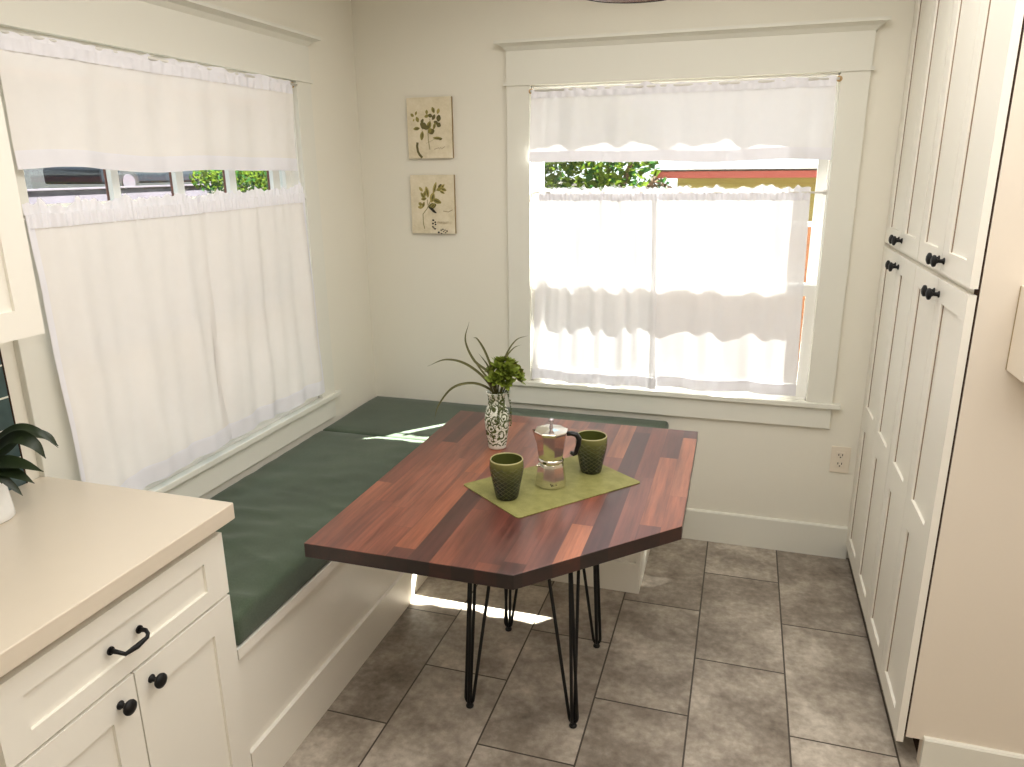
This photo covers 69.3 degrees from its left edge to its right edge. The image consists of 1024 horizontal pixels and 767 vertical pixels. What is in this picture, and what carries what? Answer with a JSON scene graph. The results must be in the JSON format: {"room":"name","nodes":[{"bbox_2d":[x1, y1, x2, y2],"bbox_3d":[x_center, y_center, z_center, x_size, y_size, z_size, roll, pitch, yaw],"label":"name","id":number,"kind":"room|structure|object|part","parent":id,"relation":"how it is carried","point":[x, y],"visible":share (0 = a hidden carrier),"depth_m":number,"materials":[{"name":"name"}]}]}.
{"room":"breakfast nook","nodes":[
{"label":"breakfast nook","id":0,"kind":"room"},
{"bbox_2d":[0,0,375,498],"bbox_3d":[-1.539,0.111,1.221,0.100,2.520,5.300,4,17,17],"label":"wall","id":1,"kind":"structure","parent":0,"point":[332,58],"depth_m":3.31,"materials":[{"name":"paint"}]},
{"bbox_2d":[0,359,25,490],"bbox_3d":[-1.370,0.085,1.589,0.008,0.537,0.609,4,17,17],"label":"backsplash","id":2,"kind":"structure","parent":1,"relation":"attached to","point":[6,418],"depth_m":1.87,"materials":[{"name":"tile"}]},
{"bbox_2d":[0,350,27,482],"bbox_3d":[-1.279,0.003,1.870,0.008,0.537,0.004,4,17,17],"label":"trim","id":3,"kind":"structure","parent":1,"relation":"attached to","point":[0,350],"depth_m":1.88,"materials":[{"name":"white paint"}]},
{"bbox_2d":[0,96,44,343],"bbox_3d":[-1.272,-0.473,1.258,0.298,0.908,0.640,4,17,17],"label":"upper cabinet","id":4,"kind":"object","parent":1,"relation":"attached to","point":[20,310],"visible":1,"depth_m":1.55,"materials":[{"name":"paint"}]},
{"bbox_2d":[0,0,340,497],"bbox_3d":[-1.064,-0.428,2.530,0.140,1.608,1.564,4,17,17],"label":"window","id":5,"kind":"structure","parent":1,"relation":"in","point":[196,31],"depth_m":2.44,"materials":[{"name":"paint"}]},
{"bbox_3d":[-1.247,-0.212,1.902,0.020,1.319,0.105,4,17,17],"label":"casing","id":6,"kind":"part","parent":5,"relation":"part of","materials":[{"name":"paint"}]},
{"bbox_2d":[0,29,296,87],"bbox_3d":[-1.041,-0.999,2.316,0.024,0.022,1.304,4,17,17],"label":"curtain rod","id":7,"kind":"object","parent":5,"relation":"attached to","point":[1,30],"visible":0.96,"depth_m":2.03,"materials":[{"name":"white metal"}]},
{"bbox_2d":[0,31,297,172],"bbox_3d":[-1.031,-0.844,2.338,0.026,0.339,1.238,4,17,17],"label":"curtain valance","id":8,"kind":"object","parent":7,"relation":"hanging from","point":[69,103],"visible":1,"depth_m":2.15,"materials":[{"name":"fabric"}]},
{"bbox_3d":[-1.069,-0.010,2.653,0.033,0.487,1.258,4,17,17],"label":"sash","id":9,"kind":"part","parent":5,"relation":"part of","materials":[{"name":"paint"}]},
{"bbox_3d":[-1.033,-1.175,2.301,0.060,0.046,1.564,4,17,17],"label":"crown","id":10,"kind":"part","parent":5,"relation":"part of","materials":[{"name":"paint"}]},
{"bbox_3d":[-1.032,0.246,2.716,0.034,0.022,1.544,4,17,17],"label":"sill","id":11,"kind":"part","parent":5,"relation":"part of","materials":[{"name":"paint"}]},
{"bbox_3d":[-1.111,-0.614,2.490,0.034,0.857,1.258,4,17,17],"label":"sash","id":12,"kind":"part","parent":5,"relation":"part of","materials":[{"name":"paint"}]},
{"bbox_3d":[-0.842,-0.581,3.163,0.020,1.319,0.105,4,17,17],"label":"casing","id":13,"kind":"part","parent":5,"relation":"part of","materials":[{"name":"paint"}]},
{"bbox_3d":[-1.040,-0.581,2.435,0.020,0.022,1.310,4,17,17],"label":"curtain rod","id":14,"kind":"object","parent":5,"relation":"attached to","visible":0},
{"bbox_2d":[22,193,231,489],"bbox_3d":[-1.109,-0.120,2.258,0.038,0.894,0.660,4,17,17],"label":"cafe curtain","id":15,"kind":"object","parent":14,"relation":"hanging from","point":[125,283],"visible":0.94,"depth_m":2.20,"materials":[{"name":"fabric"}]},
{"bbox_2d":[198,181,324,438],"bbox_3d":[-0.930,-0.301,2.810,0.034,0.899,0.665,5,17,17],"label":"cafe curtain","id":16,"kind":"object","parent":14,"relation":"hanging from","point":[267,349],"visible":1,"depth_m":2.78,"materials":[{"name":"fabric"}]},
{"bbox_2d":[283,538,918,766],"bbox_3d":[0.191,1.490,1.111,3.630,0.100,5.380,4,17,17],"label":"floor","id":17,"kind":"structure","parent":0,"point":[724,655],"depth_m":2.55,"materials":[{"name":"tile"}]},
{"bbox_2d":[0,532,251,766],"bbox_3d":[-1.062,0.818,1.736,0.613,0.868,0.617,4,17,17],"label":"base cabinet","id":18,"kind":"object","parent":17,"relation":"on","point":[151,678],"visible":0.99,"depth_m":1.61,"materials":[{"name":"paint"}]},
{"bbox_3d":[-0.859,0.929,1.530,0.019,0.564,0.289,4,17,17],"label":"door","id":19,"kind":"part","parent":18,"relation":"part of","materials":[{"name":"paint"}]},
{"bbox_2d":[0,477,234,677],"bbox_3d":[-1.072,0.380,1.609,0.606,0.044,0.663,4,17,17],"label":"countertop","id":20,"kind":"structure","parent":18,"relation":"on","point":[69,549],"depth_m":1.61,"materials":[{"name":"stone"}]},
{"bbox_2d":[0,483,15,523],"bbox_3d":[-1.230,0.245,1.720,0.106,0.155,0.106,4,17,17],"label":"plant pot","id":21,"kind":"object","parent":20,"relation":"on","point":[7,509],"visible":0.88,"depth_m":1.73,"materials":[{"name":"white ceramic"}]},
{"bbox_2d":[0,423,57,495],"bbox_3d":[-1.190,0.166,1.669,0.306,0.167,0.164,-7,17,-20],"label":"plant","id":22,"kind":"object","parent":21,"relation":"in","point":[24,434],"visible":1,"depth_m":1.68,"materials":[{"name":"green plant"}]},
{"bbox_3d":[-0.806,0.676,1.548,0.034,0.034,0.034,4,17,17],"label":"knob","id":23,"kind":"part","parent":18,"relation":"part of","materials":[{"name":"black metal"}]},
{"bbox_3d":[-0.795,0.542,1.548,0.036,0.025,0.095,4,17,17],"label":"handle","id":24,"kind":"part","parent":18,"relation":"part of","materials":[{"name":"black metal"}]},
{"bbox_3d":[-0.780,0.652,1.629,0.034,0.034,0.034,4,17,17],"label":"knob","id":25,"kind":"part","parent":18,"relation":"part of","materials":[{"name":"black metal"}]},
{"bbox_3d":[-0.768,0.847,1.811,0.019,0.564,0.316,4,17,17],"label":"door","id":26,"kind":"part","parent":18,"relation":"part of","materials":[{"name":"paint"}]},
{"bbox_2d":[236,549,649,766],"bbox_3d":[-0.287,0.690,2.836,1.446,0.488,1.901,4,17,17],"label":"bench","id":27,"kind":"object","parent":17,"relation":"on","point":[293,667],"visible":0.19,"depth_m":2.35,"materials":[{"name":"paint"}]},
{"bbox_2d":[210,431,423,645],"bbox_3d":[-0.788,0.440,2.628,0.566,0.114,1.354,4,17,17],"label":"bench cushion","id":28,"kind":"object","parent":27,"relation":"on","point":[279,506],"visible":0.59,"depth_m":2.53,"materials":[{"name":"green fabric"}]},
{"bbox_3d":[-0.570,0.793,2.486,0.015,0.488,1.037,4,17,17],"label":"frame","id":29,"kind":"part","parent":27,"relation":"part of","materials":[{"name":"paint"}]},
{"bbox_2d":[323,396,486,440],"bbox_3d":[-0.474,0.206,3.456,0.619,0.099,0.542,4,17,17],"label":"bench cushion","id":30,"kind":"object","parent":27,"relation":"on","point":[395,417],"depth_m":3.45,"materials":[{"name":"green fabric"}]},
{"bbox_2d":[507,407,668,428],"bbox_3d":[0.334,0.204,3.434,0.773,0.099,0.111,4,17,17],"label":"bench cushion","id":31,"kind":"object","parent":27,"relation":"on","point":[515,411],"depth_m":3.42,"materials":[{"name":"green fabric"}]},
{"bbox_3d":[0.092,0.601,3.131,0.872,0.488,0.017,4,17,17],"label":"frame","id":32,"kind":"part","parent":27,"relation":"part of","materials":[{"name":"paint"}]},
{"bbox_3d":[0.093,0.550,3.123,0.872,0.320,0.006,4,17,17],"label":"panel","id":33,"kind":"part","parent":27,"relation":"part of","materials":[{"name":"paint"}]},
{"bbox_3d":[0.595,0.562,3.249,0.016,0.488,0.554,4,17,17],"label":"panel","id":34,"kind":"part","parent":27,"relation":"part of","materials":[{"name":"paint"}]},
{"bbox_2d":[304,410,697,728],"bbox_3d":[0.077,0.659,2.473,0.957,0.742,1.173,4,17,17],"label":"dining table","id":35,"kind":"object","parent":17,"relation":"on","point":[420,518],"visible":0.94,"depth_m":2.15,"materials":[{"name":"brown wood"}]},
{"bbox_3d":[-0.108,0.716,2.343,0.098,0.688,0.147,-9,18,-27],"label":"leg","id":36,"kind":"part","parent":35,"relation":"part of","materials":[{"name":"black metal"}]},
{"bbox_2d":[484,389,508,449],"bbox_3d":[-0.053,0.127,2.609,0.088,0.206,0.088,4,17,17],"label":"vase","id":37,"kind":"object","parent":35,"relation":"on","point":[497,434],"visible":0.93,"depth_m":2.58,"materials":[{"name":"ceramic"}]},
{"bbox_2d":[429,324,525,419],"bbox_3d":[-0.115,-0.049,2.563,0.355,0.330,0.050,-4,16,-10],"label":"sprig","id":38,"kind":"object","parent":37,"relation":"in","point":[492,389],"visible":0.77,"depth_m":2.55,"materials":[{"name":"green plant"}]},
{"bbox_3d":[-0.169,-0.006,2.547,0.237,0.168,0.006,-3,16,-9],"label":"blade","id":39,"kind":"part","parent":38,"relation":"part of","materials":[{"name":"green plant"}]},
{"bbox_3d":[-0.161,0.057,2.563,0.222,0.128,0.008,-4,16,-11],"label":"blade","id":40,"kind":"part","parent":38,"relation":"part of","materials":[{"name":"green plant"}]},
{"bbox_3d":[-0.108,-0.071,2.560,0.110,0.285,0.016,4,17,17],"label":"blade","id":41,"kind":"part","parent":38,"relation":"part of","materials":[{"name":"green plant"}]},
{"bbox_3d":[-0.093,-0.045,2.559,0.076,0.235,0.023,4,17,17],"label":"blade","id":42,"kind":"part","parent":38,"relation":"part of","materials":[{"name":"green plant"}]},
{"bbox_3d":[-0.091,-0.003,2.559,0.079,0.155,0.009,-4,16,-11],"label":"blade","id":43,"kind":"part","parent":38,"relation":"part of","materials":[{"name":"green plant"}]},
{"bbox_3d":[-0.012,-0.034,2.585,0.097,0.198,0.011,-9,18,-27],"label":"blade","id":44,"kind":"part","parent":38,"relation":"part of","materials":[{"name":"green plant"}]},
{"bbox_3d":[-0.002,-0.052,2.590,0.124,0.228,0.017,-8,18,-23],"label":"blade","id":45,"kind":"part","parent":38,"relation":"part of","materials":[{"name":"green plant"}]},
{"bbox_2d":[489,391,511,425],"bbox_3d":[-0.038,0.091,2.567,0.067,0.132,0.066,4,17,17],"label":"trailing vine","id":46,"kind":"object","parent":37,"relation":"in","point":[491,401],"visible":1,"depth_m":2.55,"materials":[{"name":"green plant"}]},
{"bbox_2d":[484,356,525,393],"bbox_3d":[-0.023,-0.013,2.570,0.151,0.167,0.119,-3,16,-9],"label":"sprig","id":47,"kind":"object","parent":37,"relation":"in","point":[506,368],"visible":0.98,"depth_m":2.54,"materials":[{"name":"green plant"}]},
{"bbox_3d":[-0.021,0.000,2.573,0.081,0.141,0.051,-5,17,-16],"label":"stem","id":48,"kind":"part","parent":47,"relation":"part of","materials":[{"name":"green plant"}]},
{"bbox_3d":[0.004,0.610,2.707,0.147,0.688,0.098,-9,18,-26],"label":"leg","id":49,"kind":"part","parent":35,"relation":"part of","materials":[{"name":"black metal"}]},
{"bbox_2d":[464,455,639,517],"bbox_3d":[0.126,0.314,2.324,0.477,0.002,0.295,-10,19,-30],"label":"placemat","id":50,"kind":"object","parent":35,"relation":"on","point":[532,499],"visible":0.78,"depth_m":2.28,"materials":[{"name":"green fabric"}]},
{"bbox_2d":[489,452,523,500],"bbox_3d":[-0.020,0.281,2.214,0.113,0.125,0.102,13,21,39],"label":"cup","id":51,"kind":"object","parent":50,"relation":"on","point":[506,468],"visible":1,"depth_m":2.18,"materials":[{"name":"green ceramic"}]},
{"bbox_2d":[533,418,581,489],"bbox_3d":[0.138,0.212,2.282,0.149,0.216,0.101,4,17,17],"label":"coffee pot","id":52,"kind":"object","parent":50,"relation":"on","point":[550,439],"visible":1,"depth_m":2.26,"materials":[{"name":"metal"}]},
{"bbox_3d":[0.120,0.139,2.267,0.101,0.008,0.101,4,17,17],"label":"lid","id":53,"kind":"part","parent":52,"relation":"part of","materials":[{"name":"metal"}]},
{"bbox_3d":[0.120,0.122,2.262,0.017,0.032,0.017,4,17,17],"label":"knob","id":54,"kind":"part","parent":52,"relation":"part of","materials":[{"name":"silver metal"}]},
{"bbox_3d":[0.191,0.184,2.273,0.046,0.080,0.023,1,16,5],"label":"handle","id":55,"kind":"part","parent":52,"relation":"part of","materials":[{"name":"black plastic"}]},
{"bbox_2d":[576,430,606,474],"bbox_3d":[0.252,0.225,2.399,0.113,0.125,0.102,13,21,39],"label":"cup","id":56,"kind":"object","parent":50,"relation":"on","point":[591,454],"visible":0.9,"depth_m":2.36,"materials":[{"name":"green ceramic"}]},
{"bbox_3d":[0.169,0.735,2.268,0.147,0.688,0.098,-9,18,-26],"label":"leg","id":57,"kind":"part","parent":35,"relation":"part of","materials":[{"name":"black metal"}]},
{"bbox_3d":[0.275,0.632,2.619,0.098,0.688,0.147,-9,18,-27],"label":"leg","id":58,"kind":"part","parent":35,"relation":"part of","materials":[{"name":"black metal"}]},
{"bbox_2d":[846,0,1023,751],"bbox_3d":[1.619,-0.226,2.316,0.742,2.500,1.242,4,17,17],"label":"pantry cabinet","id":59,"kind":"object","parent":17,"relation":"on","point":[963,57],"visible":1,"depth_m":2.20,"materials":[{"name":"paint"}]},
{"bbox_3d":[1.445,0.129,2.971,0.019,1.314,0.304,4,17,17],"label":"door","id":60,"kind":"part","parent":59,"relation":"part of","materials":[{"name":"paint"}]},
{"bbox_3d":[1.355,0.211,2.690,0.019,1.314,0.303,4,17,17],"label":"door","id":61,"kind":"part","parent":59,"relation":"part of","materials":[{"name":"paint"}]},
{"bbox_3d":[1.377,-0.432,2.694,0.034,0.034,0.034,4,17,17],"label":"knob","id":62,"kind":"part","parent":59,"relation":"part of","materials":[{"name":"black metal"}]},
{"bbox_3d":[1.360,-0.416,2.640,0.034,0.034,0.034,4,17,17],"label":"knob","id":63,"kind":"part","parent":59,"relation":"part of","materials":[{"name":"black metal"}]},
{"bbox_3d":[1.377,-0.520,2.668,0.034,0.034,0.034,4,17,17],"label":"knob","id":64,"kind":"part","parent":59,"relation":"part of","materials":[{"name":"black metal"}]},
{"bbox_3d":[1.359,-0.504,2.614,0.034,0.034,0.034,4,17,17],"label":"knob","id":65,"kind":"part","parent":59,"relation":"part of","materials":[{"name":"black metal"}]},
{"bbox_3d":[1.263,0.294,2.406,0.019,1.314,0.303,4,17,17],"label":"door","id":66,"kind":"part","parent":59,"relation":"part of","materials":[{"name":"paint"}]},
{"bbox_3d":[1.433,-1.045,2.632,0.019,1.098,0.304,4,17,17],"label":"door","id":67,"kind":"part","parent":59,"relation":"part of","materials":[{"name":"paint"}]},
{"bbox_3d":[1.343,-0.963,2.351,0.019,1.098,0.303,4,17,17],"label":"door","id":68,"kind":"part","parent":59,"relation":"part of","materials":[{"name":"paint"}]},
{"bbox_3d":[1.173,0.376,2.125,0.019,1.314,0.304,4,17,17],"label":"door","id":69,"kind":"part","parent":59,"relation":"part of","materials":[{"name":"paint"}]},
{"bbox_3d":[1.196,-0.266,2.129,0.034,0.034,0.034,4,17,17],"label":"knob","id":70,"kind":"part","parent":59,"relation":"part of","materials":[{"name":"black metal"}]},
{"bbox_3d":[1.195,-0.355,2.103,0.034,0.034,0.034,4,17,17],"label":"knob","id":71,"kind":"part","parent":59,"relation":"part of","materials":[{"name":"black metal"}]},
{"bbox_3d":[1.178,-0.251,2.075,0.034,0.034,0.034,4,17,17],"label":"knob","id":72,"kind":"part","parent":59,"relation":"part of","materials":[{"name":"black metal"}]},
{"bbox_3d":[1.177,-0.339,2.049,0.034,0.034,0.034,4,17,17],"label":"knob","id":73,"kind":"part","parent":59,"relation":"part of","materials":[{"name":"black metal"}]},
{"bbox_3d":[1.252,-0.880,2.066,0.019,1.098,0.303,4,17,17],"label":"door","id":74,"kind":"part","parent":59,"relation":"part of","materials":[{"name":"paint"}]},
{"bbox_3d":[1.161,-0.798,1.785,0.019,1.098,0.304,4,17,17],"label":"door","id":75,"kind":"part","parent":59,"relation":"part of","materials":[{"name":"paint"}]},
{"bbox_2d":[351,0,915,557],"bbox_3d":[0.960,-0.479,3.178,3.630,2.520,0.080,4,17,17],"label":"wall","id":76,"kind":"structure","parent":0,"point":[426,289],"depth_m":3.32,"materials":[{"name":"paint"}]},
{"bbox_2d":[406,96,453,158],"bbox_3d":[-0.371,-1.157,3.354,0.217,0.263,0.017,4,17,17],"label":"print","id":77,"kind":"object","parent":76,"relation":"attached to","point":[429,119],"visible":1,"depth_m":3.35,"materials":[{"name":"paper"}]},
{"bbox_2d":[410,175,456,233],"bbox_3d":[-0.367,-0.833,3.447,0.217,0.266,0.018,4,17,17],"label":"print","id":78,"kind":"object","parent":76,"relation":"attached to","point":[433,199],"visible":1,"depth_m":3.44,"materials":[{"name":"paper"}]},
{"bbox_2d":[493,16,891,428],"bbox_3d":[0.677,-0.636,3.190,1.524,1.608,0.140,4,17,17],"label":"window","id":79,"kind":"structure","parent":76,"relation":"in","point":[844,46],"depth_m":3.06,"materials":[{"name":"paint"}]},
{"bbox_3d":[0.034,-0.649,3.371,0.105,1.319,0.020,4,17,17],"label":"casing","id":80,"kind":"part","parent":79,"relation":"part of","materials":[{"name":"paint"}]},
{"bbox_3d":[0.676,0.044,3.360,1.504,0.022,0.034,4,17,17],"label":"sill","id":81,"kind":"part","parent":79,"relation":"part of","materials":[{"name":"paint"}]},
{"bbox_3d":[0.684,-0.220,3.320,1.218,0.487,0.033,4,17,17],"label":"sash","id":82,"kind":"part","parent":79,"relation":"part of","materials":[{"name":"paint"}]},
{"bbox_2d":[531,190,827,194],"bbox_3d":[0.671,-0.806,3.123,1.233,0.022,0.017,4,17,17],"label":"curtain rod","id":83,"kind":"object","parent":79,"relation":"attached to","point":[824,192],"visible":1,"depth_m":2.98,"materials":[{"name":"white metal"}]},
{"bbox_2d":[532,185,656,388],"bbox_3d":[0.369,-0.424,3.320,0.583,0.899,0.029,5,17,17],"label":"cafe curtain","id":84,"kind":"object","parent":83,"relation":"hanging from","point":[595,309],"visible":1,"depth_m":3.31,"materials":[{"name":"fabric"}]},
{"bbox_3d":[0.670,-0.805,3.119,1.211,0.008,0.008,4,17,17],"label":"rod","id":85,"kind":"part","parent":83,"relation":"part of","materials":[{"name":"white metal"}]},
{"bbox_2d":[655,184,810,395],"bbox_3d":[0.912,-0.387,3.154,0.635,0.891,0.029,4,17,17],"label":"cafe curtain","id":86,"kind":"object","parent":83,"relation":"hanging from","point":[730,273],"visible":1,"depth_m":3.15,"materials":[{"name":"fabric"}]},
{"bbox_2d":[529,76,842,93],"bbox_3d":[0.663,-1.204,2.987,1.242,0.022,0.018,4,17,17],"label":"curtain rod","id":87,"kind":"object","parent":79,"relation":"attached to","point":[839,78],"visible":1,"depth_m":2.98,"materials":[{"name":"metal"}]},
{"bbox_2d":[529,75,836,161],"bbox_3d":[0.658,-1.066,3.018,1.222,0.319,0.028,4,17,17],"label":"curtain valance","id":88,"kind":"object","parent":87,"relation":"hanging from","point":[792,118],"visible":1,"depth_m":3.00,"materials":[{"name":"fabric"}]},
{"bbox_3d":[0.690,-0.832,3.180,1.218,0.857,0.034,4,17,17],"label":"sash","id":89,"kind":"part","parent":79,"relation":"part of","materials":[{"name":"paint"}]},
{"bbox_3d":[0.658,-1.375,2.937,1.524,0.046,0.060,4,17,17],"label":"crown","id":90,"kind":"part","parent":79,"relation":"part of","materials":[{"name":"paint"}]},
{"bbox_3d":[1.310,-0.551,2.990,0.105,1.319,0.020,4,17,17],"label":"casing","id":91,"kind":"part","parent":79,"relation":"part of","materials":[{"name":"paint"}]},
{"bbox_2d":[682,508,847,558],"bbox_3d":[1.101,0.682,3.421,0.830,0.152,0.014,4,17,17],"label":"baseboard","id":92,"kind":"structure","parent":76,"relation":"attached to","point":[826,540],"depth_m":3.39,"materials":[{"name":"paint"}]},
{"bbox_2d":[829,446,850,472],"bbox_3d":[1.425,0.331,3.216,0.078,0.120,0.008,4,17,17],"label":"power outlet","id":93,"kind":"object","parent":76,"relation":"attached to","point":[840,456],"visible":1,"depth_m":3.21,"materials":[{"name":"plastic"}]},
{"bbox_2d":[835,452,844,467],"bbox_3d":[1.425,0.331,3.214,0.034,0.071,0.002,4,17,17],"label":"socket","id":94,"kind":"object","parent":93,"relation":"attached to","point":[839,456],"depth_m":3.21,"materials":[{"name":"plastic"}]},
{"bbox_2d":[905,28,1023,765],"bbox_3d":[1.312,0.330,0.368,1.234,2.520,5.300,4,17,17],"label":"wall","id":95,"kind":"structure","parent":0,"point":[968,688],"depth_m":1.95,"materials":[{"name":"paint"}]},
{"bbox_2d":[919,736,1023,766],"bbox_3d":[1.709,1.112,1.993,1.088,0.108,0.014,4,17,17],"label":"baseboard","id":96,"kind":"structure","parent":95,"relation":"attached to","point":[935,752],"depth_m":2.11,"materials":[{"name":"paint"}]},
{"bbox_2d":[1005,285,1023,382],"bbox_3d":[1.283,-0.110,1.713,0.182,0.210,0.124,4,17,17],"label":"wall box","id":97,"kind":"object","parent":95,"relation":"attached to","point":[1014,365],"visible":1,"depth_m":1.76,"materials":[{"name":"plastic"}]},
{"bbox_3d":[0.167,-1.027,0.383,3.630,0.100,5.380,4,17,17],"label":"ceiling","id":98,"kind":"structure","parent":0,"visible":0},
{"bbox_2d":[589,0,663,3],"bbox_3d":[0.340,-1.256,1.994,0.348,0.355,0.348,4,17,17],"label":"pendant lamp","id":99,"kind":"object","parent":98,"relation":"hanging from","point":[602,1],"visible":1,"depth_m":2.20,"materials":[{"name":"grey metal"}]},
{"label":"outside","id":100,"kind":"structure","parent":0,"visible":0},
{"bbox_3d":[2.254,-1.658,13.277,80.000,0.050,100.000,4,17,17],"label":"ground","id":101,"kind":"structure","parent":100,"visible":0},
{"bbox_2d":[544,161,660,193],"bbox_3d":[0.495,-1.029,6.067,1.374,2.786,0.953,4,17,17],"label":"tree","id":102,"kind":"object","parent":101,"relation":"on","point":[596,172],"visible":0.17,"depth_m":5.67,"materials":[{"name":"green plant"}]},
{"bbox_2d":[645,176,671,188],"bbox_3d":[1.010,-0.444,5.360,0.223,2.039,0.221,-11,19,-33],"label":"shrub","id":103,"kind":"object","parent":101,"relation":"on","point":[654,179],"visible":0.13,"depth_m":5.07,"materials":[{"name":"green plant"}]},
{"bbox_2d":[656,168,816,221],"bbox_3d":[5.674,-0.977,6.977,8.165,2.079,4.305,4,17,17],"label":"neighbor house","id":104,"kind":"structure","parent":101,"relation":"on","point":[726,178],"depth_m":5.86,"materials":[{"name":"yellow paint"}]},
{"bbox_2d":[796,222,811,381],"bbox_3d":[2.816,-0.124,4.716,3.810,1.750,0.085,4,17,17],"label":"wooden fence","id":105,"kind":"object","parent":101,"relation":"on","point":[809,223],"visible":0.02,"depth_m":4.82,"materials":[{"name":"paint"}]},
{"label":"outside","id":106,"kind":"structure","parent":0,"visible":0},
{"bbox_2d":[46,178,619,212],"bbox_3d":[-14.764,-5.335,23.669,29.000,1.560,49.000,4,17,17],"label":"terrace","id":107,"kind":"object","parent":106,"point":[561,182],"depth_m":17.10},
{"bbox_2d":[27,184,206,203],"bbox_3d":[-9.674,-2.466,10.278,0.300,0.270,16.000,4,17,17],"label":"wall","id":108,"kind":"structure","parent":107,"relation":"on","point":[51,195],"depth_m":14.56,"materials":[{"name":"white paint"}]},
{"bbox_2d":[43,167,220,192],"bbox_3d":[-9.399,-5.508,18.755,1.735,1.398,4.243,4,17,17],"label":"car","id":109,"kind":"object","parent":107,"relation":"on","point":[52,175],"visible":0.25,"depth_m":17.04,"materials":[{"name":"paint"}]},
{"bbox_2d":[23,168,263,188],"bbox_3d":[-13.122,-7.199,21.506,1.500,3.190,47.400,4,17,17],"label":"outbuilding","id":110,"kind":"structure","parent":107,"relation":"on","point":[34,178],"depth_m":20.58,"materials":[{"name":"white"}]},
{"bbox_2d":[188,170,267,193],"bbox_3d":[-5.528,-4.236,15.248,1.838,0.861,2.366,4,17,17],"label":"bush","id":111,"kind":"object","parent":107,"relation":"on","point":[205,177],"visible":0.31,"depth_m":14.81,"materials":[{"name":"green plant"}]},
{"bbox_2d":[236,171,265,188],"bbox_3d":[-5.880,-5.346,18.755,2.272,1.022,2.884,4,17,17],"label":"bush","id":112,"kind":"object","parent":107,"relation":"on","point":[262,174],"visible":0.02,"depth_m":18.18,"materials":[{"name":"green plant"}]}
]}

